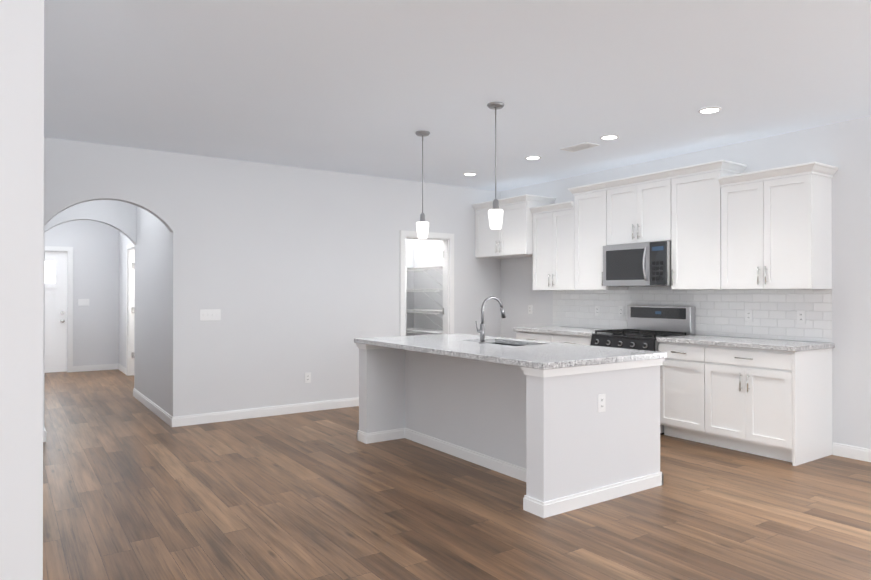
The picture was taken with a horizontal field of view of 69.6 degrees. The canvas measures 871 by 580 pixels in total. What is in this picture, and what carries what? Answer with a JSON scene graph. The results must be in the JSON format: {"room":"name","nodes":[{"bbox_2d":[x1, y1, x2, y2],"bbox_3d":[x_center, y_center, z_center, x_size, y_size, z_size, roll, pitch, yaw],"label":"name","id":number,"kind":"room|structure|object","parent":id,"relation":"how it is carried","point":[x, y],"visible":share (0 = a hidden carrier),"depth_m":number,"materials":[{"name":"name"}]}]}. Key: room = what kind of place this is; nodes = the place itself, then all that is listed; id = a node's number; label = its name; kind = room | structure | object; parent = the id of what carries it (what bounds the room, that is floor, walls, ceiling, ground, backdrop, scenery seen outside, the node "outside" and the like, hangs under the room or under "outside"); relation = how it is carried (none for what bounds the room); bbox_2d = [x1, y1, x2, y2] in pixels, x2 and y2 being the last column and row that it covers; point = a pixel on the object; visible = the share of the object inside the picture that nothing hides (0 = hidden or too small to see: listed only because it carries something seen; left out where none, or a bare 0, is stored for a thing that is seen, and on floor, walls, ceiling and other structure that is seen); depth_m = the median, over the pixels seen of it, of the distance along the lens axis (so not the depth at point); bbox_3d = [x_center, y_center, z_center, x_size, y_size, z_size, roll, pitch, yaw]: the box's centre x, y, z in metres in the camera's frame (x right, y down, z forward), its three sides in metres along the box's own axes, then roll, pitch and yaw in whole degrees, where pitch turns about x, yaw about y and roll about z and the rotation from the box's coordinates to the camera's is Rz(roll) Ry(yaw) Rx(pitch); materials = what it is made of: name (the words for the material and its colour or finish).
{"room":"kitchen","nodes":[
{"label":"kitchen","id":0,"kind":"room"},
{"bbox_2d":[0,0,43,579],"bbox_3d":[-2.595,-0.013,3.882,0.208,2.740,3.950,0,0,-34],"label":"wall","id":1,"kind":"structure","parent":0,"point":[21,245],"depth_m":2.25,"materials":[{"name":"paint"}]},
{"bbox_2d":[45,220,118,365],"bbox_3d":[-6.400,0.014,10.470,1.990,2.740,0.120,0,0,-34],"label":"wall","id":2,"kind":"structure","parent":0,"point":[94,245],"depth_m":10.76,"materials":[{"name":"paint"}]},
{"bbox_2d":[45,251,66,372],"bbox_3d":[-6.566,0.365,10.304,0.882,2.013,0.123,0,0,-34],"label":"front door","id":3,"kind":"structure","parent":2,"relation":"in","point":[55,311],"depth_m":10.48,"materials":[{"name":"white metal"}]},
{"bbox_2d":[45,246,72,371],"bbox_3d":[-6.584,0.328,10.331,1.050,2.110,0.140,0,0,-34],"label":"door frame","id":4,"kind":"structure","parent":2,"relation":"attached to","point":[69,250],"depth_m":10.54,"materials":[{"name":"white wood"}]},
{"bbox_2d":[78,299,88,305],"bbox_3d":[-5.986,0.210,10.670,0.162,0.114,0.018,0,0,-34],"label":"light switch","id":5,"kind":"object","parent":2,"relation":"attached to","point":[83,302],"visible":1,"depth_m":10.67,"materials":[{"name":"white plastic"}]},
{"bbox_2d":[73,364,116,371],"bbox_3d":[-5.847,1.335,10.763,0.660,0.100,0.014,0,0,-34],"label":"baseboard","id":6,"kind":"structure","parent":2,"relation":"attached to","point":[102,366],"depth_m":10.75,"materials":[{"name":"white wood"}]},
{"bbox_2d":[45,200,135,388],"bbox_3d":[-4.476,0.002,7.667,2.230,2.740,0.120,0,0,-34],"label":"wall","id":7,"kind":"structure","parent":0,"point":[120,216],"depth_m":7.87,"materials":[{"name":"paint"}]},
{"bbox_2d":[119,231,131,367],"bbox_3d":[-4.602,0.011,9.715,0.120,2.740,3.400,0,0,-34],"label":"wall","id":8,"kind":"structure","parent":0,"point":[124,241],"depth_m":10.64,"materials":[{"name":"paint"}]},
{"bbox_2d":[117,363,125,373],"bbox_3d":[-5.280,1.334,10.579,0.014,0.100,0.960,0,0,-34],"label":"baseboard","id":9,"kind":"structure","parent":8,"relation":"attached to","point":[120,367],"depth_m":10.63,"materials":[{"name":"white wood"}]},
{"bbox_2d":[126,243,134,375],"bbox_3d":[-4.676,0.326,9.803,0.140,2.110,1.010,0,0,-34],"label":"door frame","id":10,"kind":"structure","parent":8,"relation":"attached to","point":[130,290],"depth_m":10.14,"materials":[{"name":"white wood"}]},
{"bbox_2d":[136,206,170,413],"bbox_3d":[-3.212,0.000,7.231,0.120,2.740,2.030,0,0,-34],"label":"wall","id":11,"kind":"structure","parent":0,"point":[153,287],"depth_m":7.09,"materials":[{"name":"paint"}]},
{"bbox_2d":[133,388,172,426],"bbox_3d":[-3.268,1.320,7.187,0.014,0.100,2.298,0,0,-34],"label":"baseboard","id":12,"kind":"structure","parent":11,"relation":"attached to","point":[161,413],"depth_m":6.97,"materials":[{"name":"white wood"}]},
{"bbox_2d":[43,137,500,430],"bbox_3d":[-1.433,0.000,7.148,5.820,2.740,0.120,0,0,-34],"label":"wall","id":13,"kind":"structure","parent":0,"point":[292,274],"depth_m":6.84,"materials":[{"name":"paint"}]},
{"bbox_2d":[43,397,358,441],"bbox_3d":[-1.359,1.320,7.112,5.492,0.100,0.014,0,0,-34],"label":"baseboard","id":14,"kind":"structure","parent":13,"relation":"attached to","point":[187,420],"depth_m":6.75,"materials":[{"name":"white wood"}]},
{"bbox_2d":[200,309,220,320],"bbox_3d":[-2.319,0.257,6.455,0.200,0.114,0.018,0,0,-34],"label":"light switch","id":15,"kind":"object","parent":13,"relation":"attached to","point":[209,314],"visible":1,"depth_m":6.45,"materials":[{"name":"white plastic"}]},
{"bbox_2d":[305,373,310,382],"bbox_3d":[-1.438,0.990,7.062,0.070,0.114,0.008,0,0,-34],"label":"outlet","id":16,"kind":"object","parent":13,"relation":"attached to","point":[307,377],"visible":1,"depth_m":7.06,"materials":[{"name":"white plastic"}]},
{"bbox_2d":[400,230,453,335],"bbox_3d":[-0.139,0.319,8.035,0.820,2.110,0.160,0,0,-34],"label":"door frame","id":17,"kind":"structure","parent":13,"relation":"attached to","point":[447,239],"depth_m":8.17,"materials":[{"name":"white wood"}]},
{"bbox_2d":[406,239,413,335],"bbox_3d":[-0.939,0.008,9.185,1.640,2.740,0.120,0,0,-34],"label":"wall","id":18,"kind":"structure","parent":0,"point":[409,242],"depth_m":9.50,"materials":[{"name":"paint"}]},
{"bbox_2d":[414,239,442,334],"bbox_3d":[0.089,0.008,9.030,0.120,2.740,1.260,0,0,-34],"label":"wall","id":19,"kind":"structure","parent":0,"point":[423,253],"depth_m":9.20,"materials":[{"name":"paint"}]},
{"bbox_2d":[406,329,442,334],"bbox_3d":[-0.028,0.711,8.758,0.376,0.278,0.810,0,0,-34],"label":"shelf","id":20,"kind":"object","parent":19,"relation":"attached to","point":[415,330],"depth_m":8.83,"materials":[{"name":"white wood"}]},
{"bbox_2d":[406,309,442,328],"bbox_3d":[-0.028,0.421,8.760,0.376,0.278,0.810,0,0,-34],"label":"shelf","id":21,"kind":"object","parent":19,"relation":"attached to","point":[421,310],"visible":0.5,"depth_m":8.59,"materials":[{"name":"white wood"}]},
{"bbox_2d":[406,289,442,307],"bbox_3d":[-0.028,0.121,8.761,0.376,0.278,0.810,0,0,-34],"label":"shelf","id":22,"kind":"object","parent":19,"relation":"attached to","point":[426,291],"visible":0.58,"depth_m":8.53,"materials":[{"name":"white wood"}]},
{"bbox_2d":[406,266,442,285],"bbox_3d":[-0.028,-0.179,8.762,0.376,0.278,0.810,0,0,-34],"label":"shelf","id":23,"kind":"object","parent":19,"relation":"attached to","point":[424,269],"visible":0.44,"depth_m":8.57,"materials":[{"name":"white wood"}]},
{"bbox_2d":[43,369,870,579],"bbox_3d":[-1.443,1.389,4.576,12.600,0.060,17.600,0,0,-34],"label":"floor","id":24,"kind":"structure","parent":0,"point":[134,488],"depth_m":3.84,"materials":[{"name":"brown wood"}]},
{"bbox_2d":[406,266,406,335],"bbox_3d":[-0.028,0.517,8.759,0.376,1.720,0.810,0,0,-34],"label":"shelf","id":25,"kind":"object","parent":24,"relation":"on","point":[406,300],"visible":0.02,"depth_m":8.97,"materials":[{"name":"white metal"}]},
{"bbox_2d":[357,341,665,517],"bbox_3d":[0.437,0.919,5.038,1.148,0.884,2.398,0,0,-34],"label":"kitchen island","id":26,"kind":"object","parent":24,"relation":"on","point":[524,410],"depth_m":4.33,"materials":[{"name":"paint"}]},
{"bbox_2d":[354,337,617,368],"bbox_3d":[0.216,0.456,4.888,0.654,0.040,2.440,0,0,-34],"label":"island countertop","id":27,"kind":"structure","parent":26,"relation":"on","point":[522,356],"depth_m":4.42,"materials":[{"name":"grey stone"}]},
{"bbox_2d":[418,333,665,364],"bbox_3d":[0.705,0.458,5.223,0.531,0.040,2.440,0,0,-34],"label":"island countertop","id":28,"kind":"structure","parent":26,"relation":"on","point":[622,354],"depth_m":4.66,"materials":[{"name":"grey stone"}]},
{"bbox_2d":[475,296,505,343],"bbox_3d":[0.461,0.244,5.197,0.304,0.386,0.060,0,0,-34],"label":"faucet","id":29,"kind":"object","parent":28,"relation":"on","point":[481,331],"visible":1,"depth_m":5.14,"materials":[{"name":"silver metal"}]},
{"bbox_2d":[598,394,605,412],"bbox_3d":[1.069,0.727,4.030,0.070,0.114,0.008,0,0,-34],"label":"outlet","id":30,"kind":"object","parent":26,"relation":"attached to","point":[601,402],"visible":1,"depth_m":4.03,"materials":[{"name":"white plastic"}]},
{"bbox_2d":[513,326,612,344],"bbox_3d":[1.536,0.908,7.167,0.653,0.925,1.222,0,0,-34],"label":"base cabinet","id":31,"kind":"object","parent":24,"relation":"on","point":[572,335],"visible":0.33,"depth_m":7.04,"materials":[{"name":"white wood"}]},
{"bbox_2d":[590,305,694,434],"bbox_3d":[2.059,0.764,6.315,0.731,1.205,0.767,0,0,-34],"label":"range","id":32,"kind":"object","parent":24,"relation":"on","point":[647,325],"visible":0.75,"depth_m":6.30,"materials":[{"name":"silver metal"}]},
{"bbox_2d":[658,343,696,441],"bbox_3d":[2.486,0.922,5.815,0.618,0.884,0.531,0,0,-34],"label":"base cabinet","id":33,"kind":"object","parent":24,"relation":"on","point":[678,372],"depth_m":5.69,"materials":[{"name":"white wood"}]},
{"bbox_2d":[697,347,834,465],"bbox_3d":[2.801,0.920,5.356,0.618,0.884,0.819,0,0,-34],"label":"base cabinet","id":34,"kind":"object","parent":24,"relation":"on","point":[770,398],"depth_m":5.10,"materials":[{"name":"white wood"}]},
{"bbox_2d":[657,335,834,350],"bbox_3d":[2.680,0.459,5.513,0.643,0.040,1.252,0,0,-34],"label":"countertop","id":35,"kind":"structure","parent":34,"relation":"on","point":[701,340],"depth_m":5.31,"materials":[{"name":"grey stone"}]},
{"bbox_2d":[44,0,870,191],"bbox_3d":[-1.443,-1.411,4.588,12.600,0.060,17.600,0,0,-34],"label":"ceiling","id":36,"kind":"structure","parent":0,"point":[366,87],"depth_m":4.12,"materials":[{"name":"paint"}]},
{"bbox_2d":[415,131,429,238],"bbox_3d":[-0.113,-0.912,5.475,0.128,0.928,0.128,0,0,-34],"label":"pendant light","id":37,"kind":"object","parent":36,"relation":"hanging from","point":[422,226],"visible":1,"depth_m":5.45,"materials":[{"name":"white glass"}]},
{"bbox_2d":[463,172,476,175],"bbox_3d":[0.408,-1.364,7.386,0.170,0.010,0.170,0,0,-34],"label":"recessed light","id":38,"kind":"object","parent":36,"relation":"in","point":[469,174],"visible":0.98,"depth_m":7.39,"materials":[{"name":"white"}]},
{"bbox_2d":[487,102,503,229],"bbox_3d":[0.448,-0.915,4.658,0.128,0.928,0.128,0,0,-34],"label":"pendant light","id":39,"kind":"object","parent":36,"relation":"hanging from","point":[495,214],"visible":1,"depth_m":4.63,"materials":[{"name":"white glass"}]},
{"bbox_2d":[525,156,540,159],"bbox_3d":[1.011,-1.367,6.490,0.170,0.010,0.170,0,0,-34],"label":"recessed light","id":40,"kind":"object","parent":36,"relation":"in","point":[532,157],"visible":1,"depth_m":6.48,"materials":[{"name":"white"}]},
{"bbox_2d":[560,142,599,151],"bbox_3d":[1.383,-1.368,6.018,0.180,0.012,0.340,0,0,-34],"label":"ceiling vent","id":41,"kind":"object","parent":36,"relation":"in","point":[581,146],"visible":1,"depth_m":6.00,"materials":[{"name":"white metal"}]},
{"bbox_2d":[600,135,618,139],"bbox_3d":[1.563,-1.371,5.632,0.170,0.010,0.170,0,0,-34],"label":"recessed light","id":42,"kind":"object","parent":36,"relation":"in","point":[607,137],"visible":1,"depth_m":5.64,"materials":[{"name":"white"}]},
{"bbox_2d":[698,107,721,113],"bbox_3d":[2.099,-1.374,4.799,0.170,0.010,0.170,0,0,-34],"label":"recessed light","id":43,"kind":"object","parent":36,"relation":"in","point":[706,110],"visible":1,"depth_m":4.79,"materials":[{"name":"white"}]},
{"bbox_2d":[501,116,870,448],"bbox_3d":[3.986,-0.012,4.288,0.120,2.740,10.970,0,0,-34],"label":"wall","id":44,"kind":"structure","parent":0,"point":[844,147],"depth_m":5.17,"materials":[{"name":"paint"}]},
{"bbox_2d":[472,194,555,258],"bbox_3d":[0.994,-0.792,8.099,0.500,0.712,1.058,0,0,-34],"label":"upper cabinet","id":45,"kind":"object","parent":44,"relation":"attached to","point":[512,237],"visible":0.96,"depth_m":7.88,"materials":[{"name":"white wood"}]},
{"bbox_2d":[528,305,531,313],"bbox_3d":[1.237,0.254,8.179,0.008,0.114,0.070,0,0,-34],"label":"outlet","id":46,"kind":"object","parent":44,"relation":"attached to","point":[529,309],"visible":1,"depth_m":8.18,"materials":[{"name":"white plastic"}]},
{"bbox_2d":[529,201,574,289],"bbox_3d":[1.498,-0.500,7.452,0.400,1.002,0.678,0,0,-34],"label":"upper cabinet","id":47,"kind":"object","parent":44,"relation":"attached to","point":[553,250],"visible":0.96,"depth_m":7.34,"materials":[{"name":"white wood"}]},
{"bbox_2d":[568,182,627,289],"bbox_3d":[1.806,-0.577,7.004,0.400,1.152,0.510,0,0,-34],"label":"upper cabinet","id":48,"kind":"object","parent":44,"relation":"attached to","point":[590,219],"visible":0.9,"depth_m":6.90,"materials":[{"name":"white wood"}]},
{"bbox_2d":[603,170,670,244],"bbox_3d":[2.175,-0.816,6.468,0.400,0.677,0.788,0,0,-34],"label":"upper cabinet","id":49,"kind":"object","parent":44,"relation":"attached to","point":[637,213],"visible":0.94,"depth_m":6.35,"materials":[{"name":"white wood"}]},
{"bbox_2d":[603,241,670,286],"bbox_3d":[2.145,-0.256,6.445,0.472,0.434,0.780,0,0,-34],"label":"microwave","id":50,"kind":"object","parent":49,"relation":"attached to","point":[638,264],"visible":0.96,"depth_m":6.29,"materials":[{"name":"silver metal"}]},
{"bbox_2d":[553,289,831,342],"bbox_3d":[2.377,0.220,6.518,0.008,0.441,3.210,0,0,-34],"label":"tile backsplash","id":51,"kind":"structure","parent":44,"relation":"attached to","point":[719,312],"depth_m":5.97,"materials":[{"name":"white tile"}]},
{"bbox_2d":[595,306,599,315],"bbox_3d":[1.870,0.240,7.243,0.008,0.114,0.070,0,0,-34],"label":"outlet","id":52,"kind":"object","parent":51,"relation":"attached to","point":[597,310],"visible":1,"depth_m":7.24,"materials":[{"name":"white plastic"}]},
{"bbox_2d":[619,306,623,316],"bbox_3d":[2.062,0.239,6.963,0.008,0.114,0.070,0,0,-34],"label":"outlet","id":53,"kind":"object","parent":51,"relation":"attached to","point":[621,311],"visible":1,"depth_m":6.96,"materials":[{"name":"white plastic"}]},
{"bbox_2d":[745,309,752,321],"bbox_3d":[2.883,0.234,5.767,0.008,0.114,0.070,0,0,-34],"label":"outlet","id":54,"kind":"object","parent":51,"relation":"attached to","point":[748,315],"visible":1,"depth_m":5.76,"materials":[{"name":"white plastic"}]},
{"bbox_2d":[797,310,805,323],"bbox_3d":[3.143,0.233,5.388,0.008,0.114,0.070,0,0,-34],"label":"outlet","id":55,"kind":"object","parent":51,"relation":"attached to","point":[801,316],"visible":1,"depth_m":5.38,"materials":[{"name":"white plastic"}]},
{"bbox_2d":[668,160,746,289],"bbox_3d":[2.557,-0.581,5.910,0.400,1.152,0.560,0,0,-34],"label":"upper cabinet","id":56,"kind":"object","parent":44,"relation":"attached to","point":[695,232],"visible":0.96,"depth_m":5.84,"materials":[{"name":"white wood"}]},
{"bbox_2d":[717,162,837,288],"bbox_3d":[2.919,-0.508,5.382,0.400,1.002,0.820,0,0,-34],"label":"upper cabinet","id":57,"kind":"object","parent":44,"relation":"attached to","point":[776,232],"visible":1,"depth_m":5.22,"materials":[{"name":"white wood"}]},
{"bbox_2d":[832,443,870,461],"bbox_3d":[3.965,1.308,4.195,0.014,0.100,10.850,0,0,-34],"label":"baseboard","id":58,"kind":"structure","parent":44,"relation":"attached to","point":[853,452],"depth_m":5.06,"materials":[{"name":"white wood"}]}
]}

